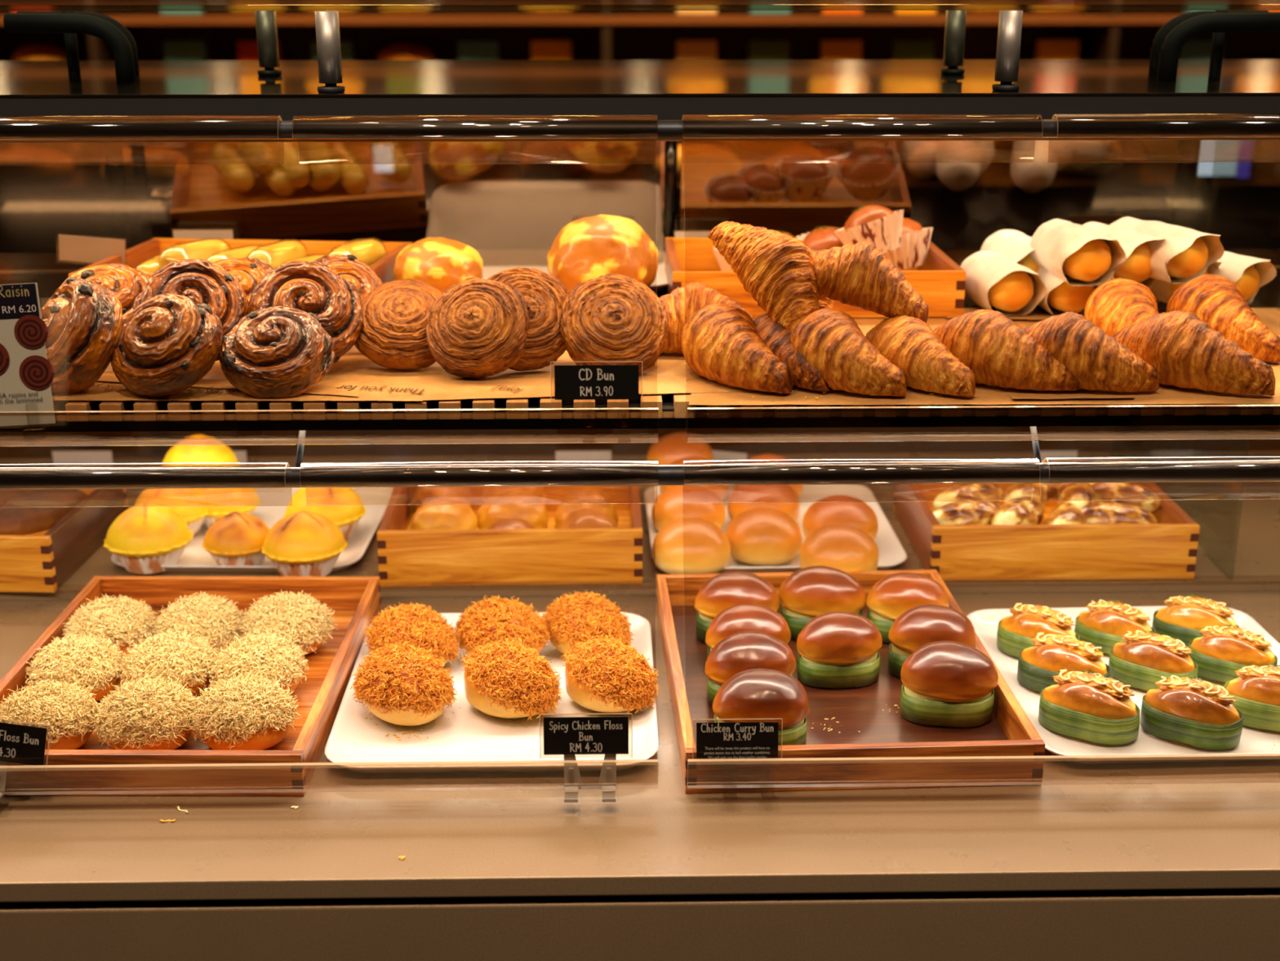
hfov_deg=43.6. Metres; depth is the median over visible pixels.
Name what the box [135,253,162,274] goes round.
roll
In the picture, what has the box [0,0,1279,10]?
glass shelf
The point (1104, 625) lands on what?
bun
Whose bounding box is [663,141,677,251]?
upright post
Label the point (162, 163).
loaf
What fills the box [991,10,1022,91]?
steel post
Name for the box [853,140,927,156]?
loaf
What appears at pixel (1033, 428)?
rail arm
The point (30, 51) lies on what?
loaf
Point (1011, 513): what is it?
roll
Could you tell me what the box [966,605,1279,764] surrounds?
tray
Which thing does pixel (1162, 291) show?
bread
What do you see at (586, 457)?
card
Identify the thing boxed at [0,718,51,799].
price sign
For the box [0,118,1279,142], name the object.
guard rail
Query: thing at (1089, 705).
bun
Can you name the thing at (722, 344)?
croissant
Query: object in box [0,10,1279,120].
display case top
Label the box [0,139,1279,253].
panel
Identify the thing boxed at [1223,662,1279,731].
bun
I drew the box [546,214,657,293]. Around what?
loaf
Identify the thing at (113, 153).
upright post
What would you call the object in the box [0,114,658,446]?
guard
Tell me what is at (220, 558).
paper cup
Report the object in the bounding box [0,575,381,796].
wooden box
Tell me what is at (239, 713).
bun
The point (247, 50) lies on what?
packet
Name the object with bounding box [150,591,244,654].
bun
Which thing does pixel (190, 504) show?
sponge cake
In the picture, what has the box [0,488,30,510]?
loaf
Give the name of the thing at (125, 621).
bun
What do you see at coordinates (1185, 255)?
bread
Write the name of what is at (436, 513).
bread roll
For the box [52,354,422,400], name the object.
kraft paper
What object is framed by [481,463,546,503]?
bread roll
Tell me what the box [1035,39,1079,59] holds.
packet
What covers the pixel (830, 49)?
packet
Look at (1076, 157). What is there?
loaf
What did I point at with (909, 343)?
croissant
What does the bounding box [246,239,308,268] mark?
roll
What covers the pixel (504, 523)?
bread roll
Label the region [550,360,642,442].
price sign
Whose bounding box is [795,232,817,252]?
paper cup
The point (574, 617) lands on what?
bun
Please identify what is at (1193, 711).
bun
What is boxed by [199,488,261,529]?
sponge cake
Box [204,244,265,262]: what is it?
roll
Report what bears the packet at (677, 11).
on the wall shelves at (593, 34)
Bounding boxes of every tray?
[111,487,393,573]
[324,612,658,773]
[475,248,667,293]
[644,484,906,573]
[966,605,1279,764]
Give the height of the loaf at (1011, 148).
0.153 m
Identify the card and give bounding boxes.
[52,450,113,468]
[58,234,124,263]
[173,230,233,239]
[232,450,247,467]
[553,450,611,464]
[674,231,711,237]
[711,450,746,464]
[1040,450,1077,461]
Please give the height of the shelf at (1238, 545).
0.022 m
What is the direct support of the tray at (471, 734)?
on the countertop
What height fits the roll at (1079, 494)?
0.049 m
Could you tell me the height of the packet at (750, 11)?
0.120 m
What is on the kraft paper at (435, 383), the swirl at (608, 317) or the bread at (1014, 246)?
the swirl at (608, 317)
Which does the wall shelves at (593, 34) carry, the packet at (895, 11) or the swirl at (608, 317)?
the packet at (895, 11)
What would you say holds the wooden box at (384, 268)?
on the shelf at (673, 411)
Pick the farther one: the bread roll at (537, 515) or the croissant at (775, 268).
the bread roll at (537, 515)
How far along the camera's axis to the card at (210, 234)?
2.29 m
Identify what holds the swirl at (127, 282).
on the kraft paper at (215, 378)
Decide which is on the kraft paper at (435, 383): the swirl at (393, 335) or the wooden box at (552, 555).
the swirl at (393, 335)
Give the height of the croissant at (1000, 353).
0.076 m
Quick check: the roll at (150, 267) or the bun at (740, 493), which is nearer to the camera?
the roll at (150, 267)
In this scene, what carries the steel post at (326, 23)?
on the display case top
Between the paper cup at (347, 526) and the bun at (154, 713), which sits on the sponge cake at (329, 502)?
the paper cup at (347, 526)
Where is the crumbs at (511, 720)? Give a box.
[362,703,663,764]
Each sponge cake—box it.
[103,502,193,573]
[134,488,208,537]
[161,434,240,467]
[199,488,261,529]
[202,511,270,565]
[261,510,347,576]
[283,487,366,541]
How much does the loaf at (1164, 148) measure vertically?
0.153 m
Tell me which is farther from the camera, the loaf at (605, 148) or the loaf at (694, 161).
the loaf at (605, 148)
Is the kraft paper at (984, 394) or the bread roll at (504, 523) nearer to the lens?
the kraft paper at (984, 394)
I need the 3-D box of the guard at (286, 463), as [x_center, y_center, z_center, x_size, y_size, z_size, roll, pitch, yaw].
[-0.530,0.144,1.607,1.100,0.288,0.188,0,18,-1]
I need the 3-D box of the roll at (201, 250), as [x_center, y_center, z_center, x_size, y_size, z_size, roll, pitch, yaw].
[-0.581,-0.290,2.091,0.047,0.046,0.118,9,20,25]
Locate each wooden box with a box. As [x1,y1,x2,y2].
[0,488,128,592]
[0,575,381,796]
[68,237,412,283]
[377,463,642,586]
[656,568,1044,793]
[665,236,965,317]
[893,461,1199,581]
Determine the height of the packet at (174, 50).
0.120 m
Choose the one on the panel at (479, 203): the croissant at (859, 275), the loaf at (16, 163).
the loaf at (16, 163)
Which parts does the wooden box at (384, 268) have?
panel, panel, panel, panel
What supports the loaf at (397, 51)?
on the wall shelves at (593, 34)
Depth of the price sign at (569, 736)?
1.57 m
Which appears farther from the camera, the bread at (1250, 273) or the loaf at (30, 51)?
the loaf at (30, 51)
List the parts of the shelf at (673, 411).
plate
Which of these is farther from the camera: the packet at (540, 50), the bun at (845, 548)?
the packet at (540, 50)
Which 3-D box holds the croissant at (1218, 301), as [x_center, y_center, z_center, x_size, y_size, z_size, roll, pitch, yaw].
[0.662,-0.197,1.853,0.098,0.084,0.194,-2,18,-6]
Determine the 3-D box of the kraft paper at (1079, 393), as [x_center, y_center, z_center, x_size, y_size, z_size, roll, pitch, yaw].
[0.451,-0.089,1.657,0.143,0.004,0.046,0,18,-1]
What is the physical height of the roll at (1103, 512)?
0.049 m
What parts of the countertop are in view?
panel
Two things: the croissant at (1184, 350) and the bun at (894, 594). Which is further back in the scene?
the bun at (894, 594)
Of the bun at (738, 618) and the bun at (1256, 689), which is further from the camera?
the bun at (738, 618)
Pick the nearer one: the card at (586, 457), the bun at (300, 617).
the bun at (300, 617)
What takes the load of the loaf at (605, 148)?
on the panel at (479, 203)
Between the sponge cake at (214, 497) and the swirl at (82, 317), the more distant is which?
the sponge cake at (214, 497)
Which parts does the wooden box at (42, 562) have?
panel, panel, panel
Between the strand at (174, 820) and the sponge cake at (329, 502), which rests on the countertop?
the strand at (174, 820)
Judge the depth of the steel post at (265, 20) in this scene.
1.94 m
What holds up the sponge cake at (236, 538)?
on the tray at (194, 557)
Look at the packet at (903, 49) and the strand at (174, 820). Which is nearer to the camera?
the strand at (174, 820)
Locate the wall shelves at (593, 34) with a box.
[0,10,1279,60]
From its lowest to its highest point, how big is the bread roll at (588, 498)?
0.069 m
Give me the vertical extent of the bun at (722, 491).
0.069 m
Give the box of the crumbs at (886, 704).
[811,704,898,733]
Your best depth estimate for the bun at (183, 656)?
1.77 m
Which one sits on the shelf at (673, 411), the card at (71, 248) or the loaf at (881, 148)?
the card at (71, 248)
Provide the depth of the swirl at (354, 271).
1.84 m
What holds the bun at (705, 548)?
on the tray at (892, 553)
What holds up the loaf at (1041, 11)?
on the wall shelves at (593, 34)
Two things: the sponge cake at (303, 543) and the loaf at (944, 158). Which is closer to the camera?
the sponge cake at (303, 543)
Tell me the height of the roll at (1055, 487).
0.049 m
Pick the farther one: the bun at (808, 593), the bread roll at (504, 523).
the bread roll at (504, 523)
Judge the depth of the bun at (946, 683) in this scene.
1.72 m
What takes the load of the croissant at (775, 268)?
on the croissant at (830, 340)
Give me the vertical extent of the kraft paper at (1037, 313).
0.003 m
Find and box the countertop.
[0,591,1279,960]
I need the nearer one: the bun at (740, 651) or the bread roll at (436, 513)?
the bun at (740, 651)
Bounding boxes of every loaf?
[0,146,74,181]
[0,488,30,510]
[0,488,88,535]
[10,142,82,158]
[12,44,66,60]
[100,146,191,181]
[164,142,240,157]
[232,10,282,13]
[263,142,348,176]
[306,10,355,13]
[342,142,390,159]
[377,42,435,60]
[382,10,428,13]
[393,237,483,293]
[435,141,519,157]
[520,141,600,178]
[527,10,574,13]
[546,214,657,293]
[591,141,642,157]
[653,144,742,177]
[721,141,804,159]
[766,147,852,177]
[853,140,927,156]
[907,140,986,177]
[966,10,999,13]
[977,140,1040,155]
[1034,10,1082,13]
[1034,140,1122,175]
[1142,140,1177,155]
[1260,139,1279,154]
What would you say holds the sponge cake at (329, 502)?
on the tray at (194, 557)
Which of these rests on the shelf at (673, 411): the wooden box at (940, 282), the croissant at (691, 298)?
the wooden box at (940, 282)
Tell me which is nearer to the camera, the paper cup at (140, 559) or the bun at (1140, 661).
the bun at (1140, 661)
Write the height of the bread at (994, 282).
0.066 m
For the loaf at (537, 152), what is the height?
0.103 m
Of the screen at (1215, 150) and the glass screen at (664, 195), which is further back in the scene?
the screen at (1215, 150)
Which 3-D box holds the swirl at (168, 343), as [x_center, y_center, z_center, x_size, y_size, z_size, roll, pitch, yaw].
[-0.490,-0.141,1.661,0.120,0.100,0.104,14,22,36]
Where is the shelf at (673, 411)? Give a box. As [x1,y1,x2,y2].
[0,248,1279,431]
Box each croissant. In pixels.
[658,281,755,353]
[680,302,792,393]
[707,221,819,331]
[753,312,831,391]
[790,308,906,396]
[792,237,834,310]
[811,241,928,323]
[865,315,975,397]
[933,309,1079,391]
[1023,311,1159,392]
[1084,278,1159,336]
[1112,310,1275,395]
[1165,274,1279,362]
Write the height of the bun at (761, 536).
0.069 m
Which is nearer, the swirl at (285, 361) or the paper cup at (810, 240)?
the swirl at (285, 361)
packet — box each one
[160,10,204,14]
[163,40,208,60]
[237,40,280,60]
[311,40,353,60]
[457,40,498,60]
[530,40,571,60]
[675,39,716,59]
[676,10,716,13]
[747,39,789,59]
[748,10,790,13]
[819,39,862,59]
[822,10,862,13]
[892,39,934,59]
[894,10,936,13]
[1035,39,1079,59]
[1178,39,1212,59]
[1182,10,1199,13]
[1267,9,1279,12]
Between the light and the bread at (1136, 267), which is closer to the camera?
the bread at (1136, 267)
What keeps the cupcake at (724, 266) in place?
in the wooden box at (940, 282)
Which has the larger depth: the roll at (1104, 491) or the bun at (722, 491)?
the bun at (722, 491)
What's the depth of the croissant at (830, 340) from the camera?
1.65 m
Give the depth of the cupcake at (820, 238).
2.15 m
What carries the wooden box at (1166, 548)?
on the shelf at (1238, 545)
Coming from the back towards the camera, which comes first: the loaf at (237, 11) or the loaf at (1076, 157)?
the loaf at (237, 11)
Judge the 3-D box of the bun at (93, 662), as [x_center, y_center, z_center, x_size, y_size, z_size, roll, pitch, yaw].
[-0.631,0.208,1.788,0.113,0.072,0.113,10,21,29]
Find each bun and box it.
[0,678,100,749]
[24,631,125,701]
[62,593,159,656]
[88,674,196,750]
[114,628,218,695]
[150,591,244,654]
[186,670,302,750]
[204,628,309,693]
[238,588,337,654]
[349,639,457,725]
[363,601,462,665]
[453,595,551,653]
[457,637,562,719]
[541,589,635,653]
[560,632,660,713]
[646,431,713,465]
[651,484,725,530]
[652,518,730,573]
[659,456,728,500]
[694,570,779,642]
[704,631,795,706]
[705,603,791,658]
[712,668,809,745]
[725,507,802,565]
[727,484,799,520]
[733,453,803,497]
[778,565,866,639]
[796,611,882,688]
[800,524,879,572]
[802,494,878,540]
[866,572,949,643]
[888,604,976,677]
[900,640,998,727]
[996,602,1079,657]
[1017,632,1111,691]
[1038,668,1140,744]
[1074,598,1155,654]
[1108,628,1197,690]
[1139,675,1243,750]
[1151,592,1239,646]
[1187,622,1277,682]
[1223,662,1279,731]
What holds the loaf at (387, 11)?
on the wall shelves at (593, 34)
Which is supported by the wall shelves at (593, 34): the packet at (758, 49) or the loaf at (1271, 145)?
the packet at (758, 49)
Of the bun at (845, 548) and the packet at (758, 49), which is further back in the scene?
the packet at (758, 49)
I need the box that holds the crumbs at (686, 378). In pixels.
[643,364,943,402]
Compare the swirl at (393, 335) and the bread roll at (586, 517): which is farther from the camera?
the bread roll at (586, 517)
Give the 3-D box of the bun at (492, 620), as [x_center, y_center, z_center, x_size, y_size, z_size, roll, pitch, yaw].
[-0.165,0.173,1.894,0.122,0.077,0.101,10,21,29]
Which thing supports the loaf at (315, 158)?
on the panel at (479, 203)
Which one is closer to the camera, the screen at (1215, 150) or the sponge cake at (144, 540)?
the sponge cake at (144, 540)
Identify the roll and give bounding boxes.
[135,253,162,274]
[157,237,231,268]
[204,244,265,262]
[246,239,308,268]
[277,253,328,266]
[325,237,386,266]
[406,498,477,529]
[412,486,471,510]
[477,489,548,528]
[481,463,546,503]
[487,518,536,528]
[554,487,618,528]
[560,508,617,528]
[932,498,999,524]
[933,483,1003,509]
[991,496,1044,524]
[1004,483,1051,505]
[1044,502,1088,524]
[1048,483,1062,498]
[1056,482,1096,508]
[1081,501,1157,524]
[1088,482,1160,512]
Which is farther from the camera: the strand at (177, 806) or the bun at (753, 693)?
the bun at (753, 693)
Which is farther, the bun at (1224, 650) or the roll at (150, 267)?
the roll at (150, 267)
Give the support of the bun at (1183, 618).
on the tray at (984, 622)
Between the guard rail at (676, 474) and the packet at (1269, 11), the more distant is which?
the packet at (1269, 11)
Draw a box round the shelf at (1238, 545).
[0,452,1279,600]
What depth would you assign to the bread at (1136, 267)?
1.94 m
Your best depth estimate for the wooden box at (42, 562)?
2.10 m
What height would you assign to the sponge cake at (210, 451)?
0.090 m
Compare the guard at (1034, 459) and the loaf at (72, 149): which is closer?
the guard at (1034, 459)
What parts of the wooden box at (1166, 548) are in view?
panel, panel, panel, panel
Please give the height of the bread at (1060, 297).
0.066 m
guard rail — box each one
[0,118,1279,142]
[0,461,1279,488]
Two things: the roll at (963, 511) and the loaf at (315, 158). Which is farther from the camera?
the loaf at (315, 158)
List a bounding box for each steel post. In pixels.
[254,10,281,75]
[314,11,345,93]
[940,10,966,75]
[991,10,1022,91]
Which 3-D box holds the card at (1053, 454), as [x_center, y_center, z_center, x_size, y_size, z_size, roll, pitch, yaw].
[0.675,-0.023,2.604,0.075,0.058,0.030,0,18,-1]
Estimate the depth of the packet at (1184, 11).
5.16 m
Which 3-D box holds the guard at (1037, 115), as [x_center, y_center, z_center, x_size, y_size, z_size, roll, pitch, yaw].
[0.531,-0.207,1.609,0.974,0.305,0.156,0,18,-1]
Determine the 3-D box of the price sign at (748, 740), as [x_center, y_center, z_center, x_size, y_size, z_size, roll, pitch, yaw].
[0.096,0.276,1.569,0.088,0.078,0.032,0,18,-1]
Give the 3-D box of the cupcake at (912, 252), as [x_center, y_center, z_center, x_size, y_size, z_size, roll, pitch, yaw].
[0.348,-0.321,2.179,0.099,0.076,0.097,-5,19,-16]
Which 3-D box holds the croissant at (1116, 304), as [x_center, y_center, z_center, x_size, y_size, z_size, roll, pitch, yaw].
[0.565,-0.196,1.863,0.090,0.076,0.199,1,18,2]
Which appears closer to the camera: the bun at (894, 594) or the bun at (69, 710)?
the bun at (69, 710)
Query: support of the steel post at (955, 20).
on the display case top
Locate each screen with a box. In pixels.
[0,195,664,271]
[0,425,1279,459]
[1195,139,1253,233]
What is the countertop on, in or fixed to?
on the floor
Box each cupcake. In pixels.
[712,246,733,271]
[779,231,795,238]
[795,225,844,252]
[834,204,903,253]
[884,217,933,269]
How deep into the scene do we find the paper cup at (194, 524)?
2.25 m
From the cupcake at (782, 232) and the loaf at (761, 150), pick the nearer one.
the cupcake at (782, 232)
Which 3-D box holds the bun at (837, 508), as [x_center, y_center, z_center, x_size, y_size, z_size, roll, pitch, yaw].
[0.278,0.056,2.224,0.104,0.069,0.103,-6,19,-18]
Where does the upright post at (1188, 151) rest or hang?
on the shelf at (673, 411)
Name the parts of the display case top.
bent bracket, edge trim, deck plate, bent bracket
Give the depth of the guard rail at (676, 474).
1.64 m
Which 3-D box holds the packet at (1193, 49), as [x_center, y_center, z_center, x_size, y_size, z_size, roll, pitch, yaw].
[1.827,-1.378,5.228,0.130,0.120,0.050,1,18,4]
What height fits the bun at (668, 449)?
0.069 m
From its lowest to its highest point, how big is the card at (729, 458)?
0.067 m
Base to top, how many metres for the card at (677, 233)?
0.064 m
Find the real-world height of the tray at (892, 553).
0.016 m
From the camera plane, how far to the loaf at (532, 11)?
5.12 m
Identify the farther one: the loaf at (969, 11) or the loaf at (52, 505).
the loaf at (969, 11)
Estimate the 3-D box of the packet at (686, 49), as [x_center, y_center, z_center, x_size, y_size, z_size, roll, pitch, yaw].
[0.182,-1.367,5.196,0.130,0.120,0.050,-1,18,-3]
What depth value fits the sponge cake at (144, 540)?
2.11 m
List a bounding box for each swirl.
[40,275,122,394]
[63,262,149,321]
[110,293,222,398]
[133,258,248,360]
[213,257,273,302]
[217,306,335,399]
[247,260,363,363]
[312,254,382,297]
[354,279,442,368]
[426,276,529,377]
[470,266,568,371]
[560,273,668,373]
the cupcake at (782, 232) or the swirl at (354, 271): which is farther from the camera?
the cupcake at (782, 232)
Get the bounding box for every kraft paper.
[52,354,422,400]
[92,356,358,396]
[336,350,752,401]
[688,332,1279,405]
[946,307,1053,319]
[1008,390,1137,399]
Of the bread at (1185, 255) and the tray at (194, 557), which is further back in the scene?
the tray at (194, 557)
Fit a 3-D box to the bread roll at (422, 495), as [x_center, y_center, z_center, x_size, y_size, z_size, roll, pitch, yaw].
[-0.289,0.018,2.330,0.085,0.071,0.101,-3,18,-11]
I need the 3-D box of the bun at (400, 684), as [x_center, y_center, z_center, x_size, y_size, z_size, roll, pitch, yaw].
[-0.259,0.217,1.749,0.109,0.084,0.132,-12,21,-32]
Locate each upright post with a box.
[102,142,132,249]
[131,142,152,243]
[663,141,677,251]
[1169,140,1200,228]
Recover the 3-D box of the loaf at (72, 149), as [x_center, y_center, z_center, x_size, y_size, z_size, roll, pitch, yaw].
[-1.515,-0.893,4.068,0.221,0.158,0.145,9,20,26]
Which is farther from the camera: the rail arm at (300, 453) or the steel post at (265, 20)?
the steel post at (265, 20)
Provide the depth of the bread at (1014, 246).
2.08 m
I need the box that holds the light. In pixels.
[1235,139,1253,177]
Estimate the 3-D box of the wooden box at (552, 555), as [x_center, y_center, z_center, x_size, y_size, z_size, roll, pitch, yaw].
[-0.173,0.058,2.227,0.344,0.075,0.291,-1,18,-2]
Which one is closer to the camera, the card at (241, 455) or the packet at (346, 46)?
the card at (241, 455)
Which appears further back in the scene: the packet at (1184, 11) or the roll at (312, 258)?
the packet at (1184, 11)
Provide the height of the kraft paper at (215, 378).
0.004 m
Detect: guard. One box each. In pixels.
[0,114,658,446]
[0,459,658,795]
[681,113,1279,442]
[682,456,1279,788]
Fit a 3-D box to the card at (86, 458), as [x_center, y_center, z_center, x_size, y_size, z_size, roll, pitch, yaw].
[-0.893,-0.023,2.571,0.100,0.057,0.030,0,18,-1]
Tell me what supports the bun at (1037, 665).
on the tray at (984, 622)
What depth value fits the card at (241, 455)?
2.57 m
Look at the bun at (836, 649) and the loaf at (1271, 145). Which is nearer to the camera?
the bun at (836, 649)
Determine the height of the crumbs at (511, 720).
0.001 m
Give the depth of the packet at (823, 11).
5.14 m
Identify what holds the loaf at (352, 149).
on the panel at (479, 203)
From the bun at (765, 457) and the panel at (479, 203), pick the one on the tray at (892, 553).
the bun at (765, 457)
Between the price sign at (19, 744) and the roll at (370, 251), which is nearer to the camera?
the price sign at (19, 744)
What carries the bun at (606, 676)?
on the tray at (471, 734)
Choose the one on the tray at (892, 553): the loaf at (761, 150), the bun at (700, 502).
the bun at (700, 502)
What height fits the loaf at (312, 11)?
0.109 m
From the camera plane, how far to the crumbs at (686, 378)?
1.66 m
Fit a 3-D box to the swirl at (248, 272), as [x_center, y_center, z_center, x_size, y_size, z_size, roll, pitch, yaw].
[-0.463,-0.209,1.850,0.106,0.092,0.095,-16,24,-40]
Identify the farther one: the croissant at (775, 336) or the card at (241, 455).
the card at (241, 455)
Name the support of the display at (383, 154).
on the panel at (479, 203)
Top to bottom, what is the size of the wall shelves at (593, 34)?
2.450 m
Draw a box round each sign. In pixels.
[0,277,55,442]
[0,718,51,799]
[539,712,632,802]
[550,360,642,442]
[692,718,782,802]
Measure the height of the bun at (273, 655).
0.073 m
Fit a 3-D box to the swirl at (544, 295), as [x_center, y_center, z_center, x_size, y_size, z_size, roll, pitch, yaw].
[-0.128,-0.177,1.754,0.119,0.107,0.084,-6,19,-19]
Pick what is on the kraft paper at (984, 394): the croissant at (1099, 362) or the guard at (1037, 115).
the croissant at (1099, 362)
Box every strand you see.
[159,818,175,822]
[176,805,187,813]
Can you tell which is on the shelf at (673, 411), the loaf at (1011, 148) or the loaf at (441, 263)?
the loaf at (441, 263)
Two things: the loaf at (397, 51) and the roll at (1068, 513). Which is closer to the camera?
the roll at (1068, 513)
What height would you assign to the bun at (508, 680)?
0.079 m
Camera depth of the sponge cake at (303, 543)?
2.09 m
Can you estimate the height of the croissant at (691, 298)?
0.080 m
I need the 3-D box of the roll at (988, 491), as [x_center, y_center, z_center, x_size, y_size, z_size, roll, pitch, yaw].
[0.456,0.026,2.221,0.120,0.050,0.054,-11,21,-29]
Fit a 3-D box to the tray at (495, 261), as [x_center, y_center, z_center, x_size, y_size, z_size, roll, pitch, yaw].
[-0.135,-0.296,2.276,0.360,0.016,0.285,0,18,-1]
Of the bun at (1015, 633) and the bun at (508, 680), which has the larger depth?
the bun at (1015, 633)
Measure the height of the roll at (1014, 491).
0.049 m
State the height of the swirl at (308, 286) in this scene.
0.110 m
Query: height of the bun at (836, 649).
0.078 m
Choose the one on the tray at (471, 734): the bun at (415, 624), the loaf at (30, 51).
the bun at (415, 624)
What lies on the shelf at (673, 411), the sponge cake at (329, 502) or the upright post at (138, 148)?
the upright post at (138, 148)
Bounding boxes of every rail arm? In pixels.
[295,430,306,466]
[1030,426,1041,462]
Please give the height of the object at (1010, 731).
0.046 m
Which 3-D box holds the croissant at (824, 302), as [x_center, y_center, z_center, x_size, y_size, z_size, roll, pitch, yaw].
[0.187,-0.214,1.818,0.064,0.117,0.105,-1,18,-3]
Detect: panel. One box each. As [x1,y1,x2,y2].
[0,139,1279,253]
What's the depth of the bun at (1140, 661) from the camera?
1.81 m
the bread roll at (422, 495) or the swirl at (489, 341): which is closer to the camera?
the swirl at (489, 341)
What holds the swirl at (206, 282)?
on the kraft paper at (215, 378)
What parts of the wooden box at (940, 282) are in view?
panel, panel, panel, panel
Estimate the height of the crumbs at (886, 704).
0.001 m
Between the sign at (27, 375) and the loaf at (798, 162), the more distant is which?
the loaf at (798, 162)
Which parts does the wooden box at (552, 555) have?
panel, panel, panel, panel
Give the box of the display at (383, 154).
[373,145,393,179]
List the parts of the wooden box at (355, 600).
panel, panel, panel, panel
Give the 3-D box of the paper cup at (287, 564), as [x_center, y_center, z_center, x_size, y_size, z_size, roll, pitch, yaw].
[-0.445,0.105,2.129,0.101,0.033,0.102,-2,18,-6]
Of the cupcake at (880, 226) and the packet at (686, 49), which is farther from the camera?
the packet at (686, 49)
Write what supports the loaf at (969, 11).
on the wall shelves at (593, 34)
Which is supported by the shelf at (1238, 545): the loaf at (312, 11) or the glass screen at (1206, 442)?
the glass screen at (1206, 442)
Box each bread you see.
[960,250,1045,315]
[980,229,1039,272]
[1030,218,1125,285]
[1036,267,1098,315]
[1082,221,1165,286]
[1109,216,1223,283]
[1149,261,1221,302]
[1206,250,1276,304]
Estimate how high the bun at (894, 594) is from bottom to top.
0.078 m
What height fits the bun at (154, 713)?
0.074 m
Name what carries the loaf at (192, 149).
on the panel at (479, 203)
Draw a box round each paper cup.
[112,545,186,573]
[186,516,204,537]
[202,508,255,529]
[208,552,265,565]
[270,553,340,576]
[338,519,359,541]
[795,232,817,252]
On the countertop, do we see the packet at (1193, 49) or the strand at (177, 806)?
the strand at (177, 806)
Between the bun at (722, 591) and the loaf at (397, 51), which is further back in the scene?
the loaf at (397, 51)
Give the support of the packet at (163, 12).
on the wall shelves at (593, 34)
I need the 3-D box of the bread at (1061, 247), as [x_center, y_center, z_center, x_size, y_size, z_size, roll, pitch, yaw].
[0.538,-0.282,1.980,0.074,0.066,0.172,-2,18,-7]
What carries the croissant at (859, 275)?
on the croissant at (909, 343)
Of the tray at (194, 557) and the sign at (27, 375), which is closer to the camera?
the sign at (27, 375)
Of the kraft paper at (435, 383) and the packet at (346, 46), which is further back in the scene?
the packet at (346, 46)
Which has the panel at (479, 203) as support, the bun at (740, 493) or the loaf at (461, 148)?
the loaf at (461, 148)
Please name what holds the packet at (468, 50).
on the wall shelves at (593, 34)
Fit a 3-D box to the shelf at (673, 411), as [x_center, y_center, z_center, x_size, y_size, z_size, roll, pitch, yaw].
[-0.041,-0.207,2.078,2.500,0.029,0.910,0,18,-1]
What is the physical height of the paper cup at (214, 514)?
0.030 m

